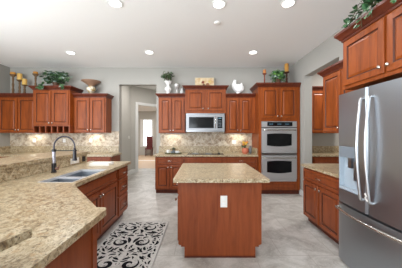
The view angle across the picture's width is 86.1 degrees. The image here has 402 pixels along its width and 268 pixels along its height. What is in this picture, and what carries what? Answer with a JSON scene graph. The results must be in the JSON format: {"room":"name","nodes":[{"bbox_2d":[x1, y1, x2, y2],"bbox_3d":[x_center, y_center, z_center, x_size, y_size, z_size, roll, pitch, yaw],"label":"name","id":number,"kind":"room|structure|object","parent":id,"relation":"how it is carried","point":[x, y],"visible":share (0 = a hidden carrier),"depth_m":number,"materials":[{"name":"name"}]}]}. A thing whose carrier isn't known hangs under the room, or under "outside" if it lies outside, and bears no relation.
{"room":"kitchen","nodes":[
{"label":"kitchen","id":0,"kind":"room"},
{"bbox_2d":[0,64,9,146],"bbox_3d":[-5.055,-0.165,0.800,0.170,3.130,9.600,0,0,0],"label":"wall","id":1,"kind":"structure","parent":0,"point":[4,70],"depth_m":5.44,"materials":[{"name":"grey paint"}]},
{"bbox_2d":[32,71,38,85],"bbox_3d":[-4.170,-1.284,5.420,0.138,0.587,0.138,0,0,0],"label":"candlestick","id":2,"kind":"object","parent":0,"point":[35,74],"visible":0.57,"depth_m":5.40,"materials":[{"name":"brown wood"}]},
{"bbox_2d":[122,86,130,170],"bbox_3d":[-2.585,-0.165,6.735,0.170,3.130,1.930,0,0,0],"label":"wall","id":3,"kind":"structure","parent":0,"point":[126,90],"depth_m":7.21,"materials":[{"name":"grey paint"}]},
{"bbox_2d":[131,86,155,168],"bbox_3d":[-1.852,-0.165,8.536,0.140,3.130,2.111,0,0,42],"label":"wall","id":4,"kind":"structure","parent":0,"point":[138,94],"depth_m":7.80,"materials":[{"name":"grey paint"}]},
{"bbox_2d":[135,102,155,172],"bbox_3d":[-1.880,0.115,8.490,0.170,2.570,1.689,0,0,42],"label":"trim","id":5,"kind":"structure","parent":4,"relation":"attached to","point":[137,104],"depth_m":7.83,"materials":[{"name":"white"}]},
{"bbox_2d":[138,111,155,154],"bbox_3d":[-3.150,-0.050,14.375,5.700,2.900,0.150,0,0,0],"label":"wall","id":6,"kind":"structure","parent":0,"point":[141,114],"depth_m":14.30,"materials":[{"name":"grey paint"}]},
{"bbox_2d":[140,119,152,146],"bbox_3d":[-3.600,-0.065,14.315,0.860,1.830,0.090,0,0,0],"label":"window","id":7,"kind":"structure","parent":6,"relation":"in","point":[146,125],"depth_m":14.29,"materials":[{"name":"white glass"}]},
{"bbox_2d":[138,106,155,110],"bbox_3d":[-3.150,-1.550,11.700,5.700,0.100,5.600,0,0,0],"label":"ceiling","id":8,"kind":"structure","parent":0,"point":[140,108],"depth_m":12.65,"materials":[{"name":"white paint"}]},
{"bbox_2d":[10,68,338,160],"bbox_3d":[-0.120,-0.165,5.685,10.040,3.130,0.170,0,0,0],"label":"wall","id":9,"kind":"structure","parent":0,"point":[112,80],"depth_m":5.60,"materials":[{"name":"grey paint"}]},
{"bbox_2d":[0,93,32,132],"bbox_3d":[-4.484,-0.510,5.402,0.962,0.960,0.394,0,0,0],"label":"upper cabinet","id":10,"kind":"object","parent":9,"relation":"attached to","point":[16,109],"visible":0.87,"depth_m":5.25,"materials":[{"name":"brown wood"}]},
{"bbox_2d":[9,72,16,92],"bbox_3d":[-4.720,-1.274,5.400,0.138,0.567,0.138,0,0,0],"label":"candlestick","id":11,"kind":"object","parent":10,"relation":"on","point":[12,74],"visible":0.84,"depth_m":5.38,"materials":[{"name":"brown wood"}]},
{"bbox_2d":[16,73,22,92],"bbox_3d":[-4.570,-1.262,5.420,0.138,0.542,0.138,0,0,0],"label":"candlestick","id":12,"kind":"object","parent":10,"relation":"on","point":[19,75],"visible":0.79,"depth_m":5.40,"materials":[{"name":"brown wood"}]},
{"bbox_2d":[17,73,22,79],"bbox_3d":[-4.570,-1.442,5.420,0.108,0.159,0.108,0,0,-11],"label":"candle","id":13,"kind":"object","parent":12,"relation":"on","point":[19,76],"depth_m":5.38,"materials":[{"name":"yellow wax"}]},
{"bbox_2d":[21,79,27,92],"bbox_3d":[-4.430,-1.192,5.400,0.138,0.402,0.138,0,0,0],"label":"candlestick","id":14,"kind":"object","parent":10,"relation":"on","point":[24,81],"visible":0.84,"depth_m":5.37,"materials":[{"name":"yellow wax"}]},
{"bbox_2d":[28,86,83,132],"bbox_3d":[-3.562,-0.580,5.327,1.007,1.120,0.544,0,0,0],"label":"upper cabinet","id":15,"kind":"object","parent":9,"relation":"attached to","point":[53,107],"visible":0.93,"depth_m":5.10,"materials":[{"name":"brown wood"}]},
{"bbox_2d":[35,70,70,89],"bbox_3d":[-3.499,-1.271,5.162,0.856,0.522,0.493,0,0,0],"label":"ivy plant","id":16,"kind":"object","parent":15,"relation":"on","point":[56,78],"visible":1,"depth_m":5.14,"materials":[{"name":"green plant"}]},
{"bbox_2d":[10,131,118,145],"bbox_3d":[-3.547,0.120,5.594,2.835,0.380,0.012,0,0,0],"label":"backsplash","id":17,"kind":"structure","parent":9,"relation":"attached to","point":[16,139],"depth_m":5.59,"materials":[{"name":"stone"}]},
{"bbox_2d":[72,93,113,132],"bbox_3d":[-2.692,-0.507,5.402,0.855,0.955,0.394,0,0,0],"label":"upper cabinet","id":18,"kind":"object","parent":9,"relation":"attached to","point":[92,111],"visible":1,"depth_m":5.25,"materials":[{"name":"brown wood"}]},
{"bbox_2d":[81,79,100,92],"bbox_3d":[-2.770,-1.159,5.420,0.460,0.345,0.460,0,0,0],"label":"ceramic urn","id":19,"kind":"object","parent":18,"relation":"on","point":[90,82],"visible":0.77,"depth_m":5.34,"materials":[{"name":"brown ceramic"}]},
{"bbox_2d":[81,79,100,85],"bbox_3d":[-2.770,-1.266,5.420,0.460,0.130,0.460,0,0,0],"label":"bowl","id":20,"kind":"object","parent":19,"relation":"on","point":[90,82],"depth_m":5.31,"materials":[{"name":"brown ceramic"}]},
{"bbox_2d":[155,93,185,132],"bbox_3d":[-0.745,-0.502,5.402,0.720,0.965,0.394,0,0,0],"label":"upper cabinet","id":21,"kind":"object","parent":9,"relation":"attached to","point":[172,116],"visible":0.94,"depth_m":5.25,"materials":[{"name":"brown wood"}]},
{"bbox_2d":[161,71,173,92],"bbox_3d":[-0.866,-1.284,5.390,0.306,0.595,0.336,0,0,-34],"label":"potted topiary","id":22,"kind":"object","parent":21,"relation":"on","point":[167,88],"visible":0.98,"depth_m":5.37,"materials":[{"name":"white ceramic"}]},
{"bbox_2d":[174,83,179,92],"bbox_3d":[-0.605,-1.139,5.420,0.160,0.305,0.158,0,0,0],"label":"goblet","id":23,"kind":"object","parent":21,"relation":"on","point":[176,85],"visible":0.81,"depth_m":5.37,"materials":[{"name":"grey ceramic"}]},
{"bbox_2d":[182,85,228,113],"bbox_3d":[0.110,-0.838,5.377,1.115,0.665,0.444,0,0,0],"label":"upper cabinet","id":24,"kind":"object","parent":9,"relation":"attached to","point":[198,98],"visible":0.98,"depth_m":5.20,"materials":[{"name":"brown wood"}]},
{"bbox_2d":[195,77,213,84],"bbox_3d":[0.090,-1.311,5.513,0.500,0.277,0.059,0,0,0],"label":"framed picture","id":25,"kind":"object","parent":24,"relation":"on","point":[198,80],"visible":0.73,"depth_m":5.51,"materials":[{"name":"paper"}]},
{"bbox_2d":[186,113,224,131],"bbox_3d":[0.104,-0.275,5.346,0.925,0.440,0.500,0,0,0],"label":"microwave","id":26,"kind":"object","parent":24,"relation":"attached to","point":[195,122],"visible":1,"depth_m":5.14,"materials":[{"name":"silver metal"}]},
{"bbox_2d":[160,132,251,145],"bbox_3d":[0.133,0.045,5.594,2.385,0.530,0.012,0,0,0],"label":"backsplash","id":27,"kind":"structure","parent":9,"relation":"attached to","point":[188,138],"depth_m":5.59,"materials":[{"name":"stone"}]},
{"bbox_2d":[224,93,255,132],"bbox_3d":[0.966,-0.502,5.402,0.724,0.965,0.394,0,0,0],"label":"upper cabinet","id":28,"kind":"object","parent":9,"relation":"attached to","point":[240,107],"visible":0.98,"depth_m":5.25,"materials":[{"name":"brown wood"}]},
{"bbox_2d":[231,80,243,92],"bbox_3d":[0.929,-1.179,5.420,0.322,0.385,0.177,0,0,0],"label":"sculpture","id":29,"kind":"object","parent":28,"relation":"on","point":[238,88],"visible":0.88,"depth_m":5.37,"materials":[{"name":"white ceramic"}]},
{"bbox_2d":[312,86,322,132],"bbox_3d":[3.060,-0.590,5.402,0.930,1.140,0.394,0,0,0],"label":"upper cabinet","id":30,"kind":"object","parent":9,"relation":"attached to","point":[317,91],"visible":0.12,"depth_m":5.25,"materials":[{"name":"brown wood"}]},
{"bbox_2d":[0,0,373,89],"bbox_3d":[-0.400,-1.780,2.350,11.200,0.100,13.100,0,0,0],"label":"ceiling","id":31,"kind":"structure","parent":0,"point":[33,33],"depth_m":3.70,"materials":[{"name":"white paint"}]},
{"bbox_2d":[107,0,122,7],"bbox_3d":[-1.130,-1.723,2.840,0.196,0.012,0.196,0,0,0],"label":"recessed light","id":32,"kind":"object","parent":31,"relation":"in","point":[114,3],"visible":1,"depth_m":2.83,"materials":[{"name":"white"}]},
{"bbox_2d":[109,0,120,6],"bbox_3d":[-1.130,-1.718,2.840,0.146,0.002,0.146,0,0,0],"label":"diffuser","id":33,"kind":"object","parent":32,"relation":"attached to","point":[114,3],"depth_m":2.83,"materials":[{"name":"white"}]},
{"bbox_2d":[212,0,225,8],"bbox_3d":[0.240,-1.723,2.860,0.196,0.012,0.196,0,0,0],"label":"recessed light","id":34,"kind":"object","parent":31,"relation":"in","point":[217,4],"visible":1,"depth_m":2.85,"materials":[{"name":"white"}]},
{"bbox_2d":[214,1,224,7],"bbox_3d":[0.240,-1.718,2.860,0.146,0.002,0.146,0,0,0],"label":"diffuser","id":35,"kind":"object","parent":34,"relation":"attached to","point":[217,4],"depth_m":2.85,"materials":[{"name":"white"}]},
{"bbox_2d":[248,50,257,53],"bbox_3d":[1.100,-1.723,4.540,0.196,0.012,0.196,0,0,0],"label":"recessed light","id":36,"kind":"object","parent":31,"relation":"in","point":[252,51],"visible":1,"depth_m":4.53,"materials":[{"name":"white"}]},
{"bbox_2d":[280,0,295,7],"bbox_3d":[1.150,-1.723,2.840,0.196,0.012,0.196,0,0,0],"label":"recessed light","id":37,"kind":"object","parent":31,"relation":"in","point":[286,3],"visible":1,"depth_m":2.83,"materials":[{"name":"white"}]},
{"bbox_2d":[282,0,293,6],"bbox_3d":[1.150,-1.718,2.840,0.146,0.002,0.146,0,0,0],"label":"diffuser","id":38,"kind":"object","parent":37,"relation":"attached to","point":[286,3],"depth_m":2.83,"materials":[{"name":"white"}]},
{"bbox_2d":[97,155,349,267],"bbox_3d":[-0.400,1.450,5.100,11.200,0.100,18.600,0,0,0],"label":"floor","id":39,"kind":"structure","parent":0,"point":[289,239],"depth_m":3.02,"materials":[{"name":"tile"}]},
{"bbox_2d":[0,151,89,182],"bbox_3d":[-2.288,0.855,1.625,0.625,1.090,4.450,0,0,0],"label":"raised bar","id":40,"kind":"object","parent":39,"relation":"on","point":[14,167],"visible":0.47,"depth_m":2.63,"materials":[{"name":"beige stone"}]},
{"bbox_2d":[70,157,78,163],"bbox_3d":[-1.982,0.420,3.380,0.008,0.085,0.220,0,0,0],"label":"wall outlet","id":41,"kind":"object","parent":40,"relation":"attached to","point":[71,161],"visible":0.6,"depth_m":3.36,"materials":[{"name":"white plastic"}]},
{"bbox_2d":[44,224,96,267],"bbox_3d":[-1.294,0.964,1.109,1.243,0.872,2.018,0,0,0],"label":"base cabinet","id":42,"kind":"object","parent":39,"relation":"on","point":[82,253],"visible":0.17,"depth_m":1.22,"materials":[{"name":"brown wood"}]},
{"bbox_2d":[0,161,130,267],"bbox_3d":[-1.298,0.506,1.940,1.373,0.040,3.780,0,0,0],"label":"countertop","id":43,"kind":"structure","parent":42,"relation":"on","point":[58,214],"depth_m":1.31,"materials":[{"name":"beige stone"}]},
{"bbox_2d":[0,228,31,251],"bbox_3d":[-1.045,0.408,0.306,0.910,0.156,0.892,0,0,0],"label":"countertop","id":44,"kind":"structure","parent":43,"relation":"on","point":[9,237],"depth_m":0.71,"materials":[{"name":"stone"}]},
{"bbox_2d":[51,136,76,172],"bbox_3d":[-1.732,0.252,2.717,0.324,0.467,0.074,0,0,0],"label":"kitchen faucet","id":45,"kind":"object","parent":43,"relation":"on","point":[54,168],"visible":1,"depth_m":2.71,"materials":[{"name":"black metal"}]},
{"bbox_2d":[51,163,56,172],"bbox_3d":[-1.860,0.427,2.720,0.068,0.118,0.067,0,0,0],"label":"faucet","id":46,"kind":"object","parent":45,"relation":"on","point":[53,165],"depth_m":2.70,"materials":[{"name":"black metal"}]},
{"bbox_2d":[40,169,106,181],"bbox_3d":[-1.468,0.590,2.560,0.354,0.212,0.799,0,0,0],"label":"sink","id":47,"kind":"object","parent":43,"relation":"in","point":[74,176],"visible":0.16,"depth_m":2.65,"materials":[{"name":"silver metal"}]},
{"bbox_2d":[89,162,113,165],"bbox_3d":[-1.560,0.467,3.380,0.300,0.038,0.200,0,0,0],"label":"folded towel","id":48,"kind":"object","parent":43,"relation":"on","point":[92,163],"visible":1,"depth_m":3.28,"materials":[{"name":"white fabric"}]},
{"bbox_2d":[77,170,116,240],"bbox_3d":[-1.574,0.964,2.709,0.672,0.872,1.178,0,0,0],"label":"base cabinet","id":49,"kind":"object","parent":39,"relation":"on","point":[101,191],"visible":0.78,"depth_m":2.84,"materials":[{"name":"brown wood"}]},
{"bbox_2d":[87,155,119,161],"bbox_3d":[-2.525,0.964,5.288,0.850,0.872,0.622,0,0,0],"label":"base cabinet","id":50,"kind":"object","parent":39,"relation":"on","point":[114,158],"visible":0.1,"depth_m":5.03,"materials":[{"name":"brown wood"}]},
{"bbox_2d":[112,166,127,224],"bbox_3d":[-1.573,0.964,3.525,0.674,0.872,0.450,0,0,0],"label":"base cabinet","id":51,"kind":"object","parent":39,"relation":"on","point":[122,178],"visible":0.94,"depth_m":3.48,"materials":[{"name":"brown wood"}]},
{"bbox_2d":[97,222,168,267],"bbox_3d":[-0.895,1.395,2.745,0.770,0.009,1.330,0,0,0],"label":"rug","id":52,"kind":"object","parent":39,"relation":"on","point":[129,244],"visible":0.98,"depth_m":2.68,"materials":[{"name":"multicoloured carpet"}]},
{"bbox_2d":[145,136,152,155],"bbox_3d":[-3.330,0.775,13.750,0.400,1.250,0.400,0,0,0],"label":"dining chair","id":53,"kind":"object","parent":39,"relation":"on","point":[149,138],"visible":0.88,"depth_m":13.90,"materials":[{"name":"red fabric"}]},
{"bbox_2d":[155,157,183,192],"bbox_3d":[-0.730,0.964,5.288,0.680,0.872,0.622,0,0,0],"label":"base cabinet","id":54,"kind":"object","parent":39,"relation":"on","point":[166,168],"visible":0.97,"depth_m":5.01,"materials":[{"name":"brown wood"}]},
{"bbox_2d":[154,146,257,156],"bbox_3d":[0.114,0.419,5.295,2.428,0.214,0.609,0,0,0],"label":"countertop","id":55,"kind":"structure","parent":54,"relation":"on","point":[228,151],"depth_m":5.58,"materials":[{"name":"beige stone"}]},
{"bbox_2d":[187,152,223,154],"bbox_3d":[0.110,0.473,5.260,0.860,0.026,0.420,0,0,0],"label":"cooktop","id":56,"kind":"object","parent":55,"relation":"in","point":[218,153],"visible":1,"depth_m":5.05,"materials":[{"name":"black glass"}]},
{"bbox_2d":[241,141,248,153],"bbox_3d":[1.076,0.328,5.300,0.199,0.315,0.167,0,0,0],"label":"flower pot","id":57,"kind":"object","parent":55,"relation":"on","point":[245,150],"visible":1,"depth_m":5.26,"materials":[{"name":"brown ceramic"}]},
{"bbox_2d":[184,157,223,162],"bbox_3d":[0.077,0.964,5.288,0.930,0.872,0.622,0,0,0],"label":"base cabinet","id":58,"kind":"object","parent":39,"relation":"on","point":[186,159],"visible":0.07,"depth_m":5.01,"materials":[{"name":"brown wood"}]},
{"bbox_2d":[173,163,269,257],"bbox_3d":[0.217,0.943,2.950,1.046,0.914,1.260,0,0,0],"label":"kitchen island","id":59,"kind":"object","parent":39,"relation":"on","point":[220,204],"visible":1,"depth_m":2.44,"materials":[{"name":"brown wood"}]},
{"bbox_2d":[173,163,269,182],"bbox_3d":[0.220,0.506,2.950,1.040,0.040,1.260,0,0,0],"label":"island countertop","id":60,"kind":"structure","parent":59,"relation":"on","point":[188,172],"depth_m":2.58,"materials":[{"name":"stone"}]},
{"bbox_2d":[220,196,226,206],"bbox_3d":[0.259,0.765,2.437,0.077,0.130,0.006,0,0,0],"label":"outlet plate","id":61,"kind":"object","parent":59,"relation":"attached to","point":[223,199],"depth_m":2.43,"materials":[{"name":"white plastic"}]},
{"bbox_2d":[224,157,257,170],"bbox_3d":[0.936,0.964,5.288,0.784,0.872,0.622,0,0,0],"label":"base cabinet","id":62,"kind":"object","parent":39,"relation":"on","point":[252,162],"visible":0.3,"depth_m":5.01,"materials":[{"name":"brown wood"}]},
{"bbox_2d":[250,82,300,193],"bbox_3d":[1.775,0.113,5.252,1.020,2.575,0.694,0,0,0],"label":"tall cabinet","id":63,"kind":"object","parent":39,"relation":"on","point":[274,101],"visible":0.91,"depth_m":4.96,"materials":[{"name":"brown wood"}]},
{"bbox_2d":[269,69,285,81],"bbox_3d":[1.804,-1.347,5.053,0.412,0.341,0.306,0,0,0],"label":"ivy plant","id":64,"kind":"object","parent":63,"relation":"on","point":[277,76],"visible":0.98,"depth_m":5.01,"materials":[{"name":"green plant"}]},
{"bbox_2d":[261,121,296,180],"bbox_3d":[1.798,0.403,5.169,0.807,1.385,0.602,0,0,0],"label":"double oven","id":65,"kind":"object","parent":63,"relation":"in","point":[278,138],"visible":0.98,"depth_m":4.93,"materials":[{"name":"silver metal"}]},
{"bbox_2d":[284,63,288,81],"bbox_3d":[2.070,-1.442,5.200,0.138,0.532,0.138,0,0,0],"label":"candlestick","id":66,"kind":"object","parent":63,"relation":"on","point":[286,66],"visible":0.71,"depth_m":5.17,"materials":[{"name":"orange wax"}]},
{"bbox_2d":[284,63,288,71],"bbox_3d":[2.070,-1.597,5.200,0.094,0.199,0.094,0,0,-34],"label":"candle","id":67,"kind":"object","parent":66,"relation":"on","point":[286,66],"depth_m":5.16,"materials":[{"name":"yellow wax"}]},
{"bbox_2d":[303,167,339,244],"bbox_3d":[1.958,0.964,2.980,0.682,0.872,1.020,0,0,0],"label":"base cabinet","id":68,"kind":"object","parent":39,"relation":"on","point":[320,190],"visible":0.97,"depth_m":2.93,"materials":[{"name":"brown wood"}]},
{"bbox_2d":[301,164,338,177],"bbox_3d":[1.969,0.453,3.007,0.658,0.146,1.065,0,0,0],"label":"countertop","id":69,"kind":"structure","parent":68,"relation":"on","point":[329,169],"depth_m":3.11,"materials":[{"name":"beige stone"}]},
{"bbox_2d":[312,157,338,163],"bbox_3d":[3.220,0.964,5.288,1.200,0.872,0.622,0,0,0],"label":"base cabinet","id":70,"kind":"object","parent":39,"relation":"on","point":[315,160],"visible":0.09,"depth_m":5.01,"materials":[{"name":"brown wood"}]},
{"bbox_2d":[312,146,338,156],"bbox_3d":[3.210,0.419,5.295,1.380,0.214,0.609,0,0,0],"label":"countertop","id":71,"kind":"structure","parent":70,"relation":"on","point":[317,151],"depth_m":5.58,"materials":[{"name":"beige stone"}]},
{"bbox_2d":[335,77,401,267],"bbox_3d":[1.833,0.485,1.955,0.804,1.830,0.916,0,0,0],"label":"refrigerator","id":72,"kind":"object","parent":39,"relation":"on","point":[370,118],"visible":1,"depth_m":1.89,"materials":[{"name":"grey metal"}]},
{"bbox_3d":[-4.444,0.964,5.288,1.043,0.872,0.623,0,0,0],"label":"base cabinet","id":73,"kind":"object","parent":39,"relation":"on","visible":0},
{"bbox_2d":[0,146,121,156],"bbox_3d":[-3.514,0.419,5.295,2.908,0.214,0.609,0,0,0],"label":"countertop","id":74,"kind":"structure","parent":73,"relation":"on","point":[5,151],"depth_m":5.58,"materials":[{"name":"beige stone"}]},
{"bbox_2d":[289,1,379,189],"bbox_3d":[2.385,-0.165,0.800,0.170,3.130,9.600,0,0,0],"label":"wall","id":75,"kind":"structure","parent":0,"point":[329,52],"depth_m":4.78,"materials":[{"name":"grey paint"}]},
{"bbox_2d":[317,59,353,132],"bbox_3d":[2.117,-0.520,3.083,0.364,1.000,1.005,0,0,0],"label":"upper cabinet","id":76,"kind":"object","parent":75,"relation":"attached to","point":[332,75],"visible":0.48,"depth_m":3.24,"materials":[{"name":"brown wood"}]},
{"bbox_2d":[334,0,401,89],"bbox_3d":[1.917,-0.812,1.845,0.764,0.635,1.280,0,0,0],"label":"upper cabinet","id":77,"kind":"object","parent":75,"relation":"attached to","point":[372,53],"visible":1,"depth_m":1.97,"materials":[{"name":"brown wood"}]},
{"bbox_2d":[341,0,395,28],"bbox_3d":[1.602,-1.187,2.017,0.290,0.372,0.761,0,0,0],"label":"ivy garland","id":78,"kind":"object","parent":77,"relation":"on","point":[366,4],"visible":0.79,"depth_m":2.06,"materials":[{"name":"green plant"}]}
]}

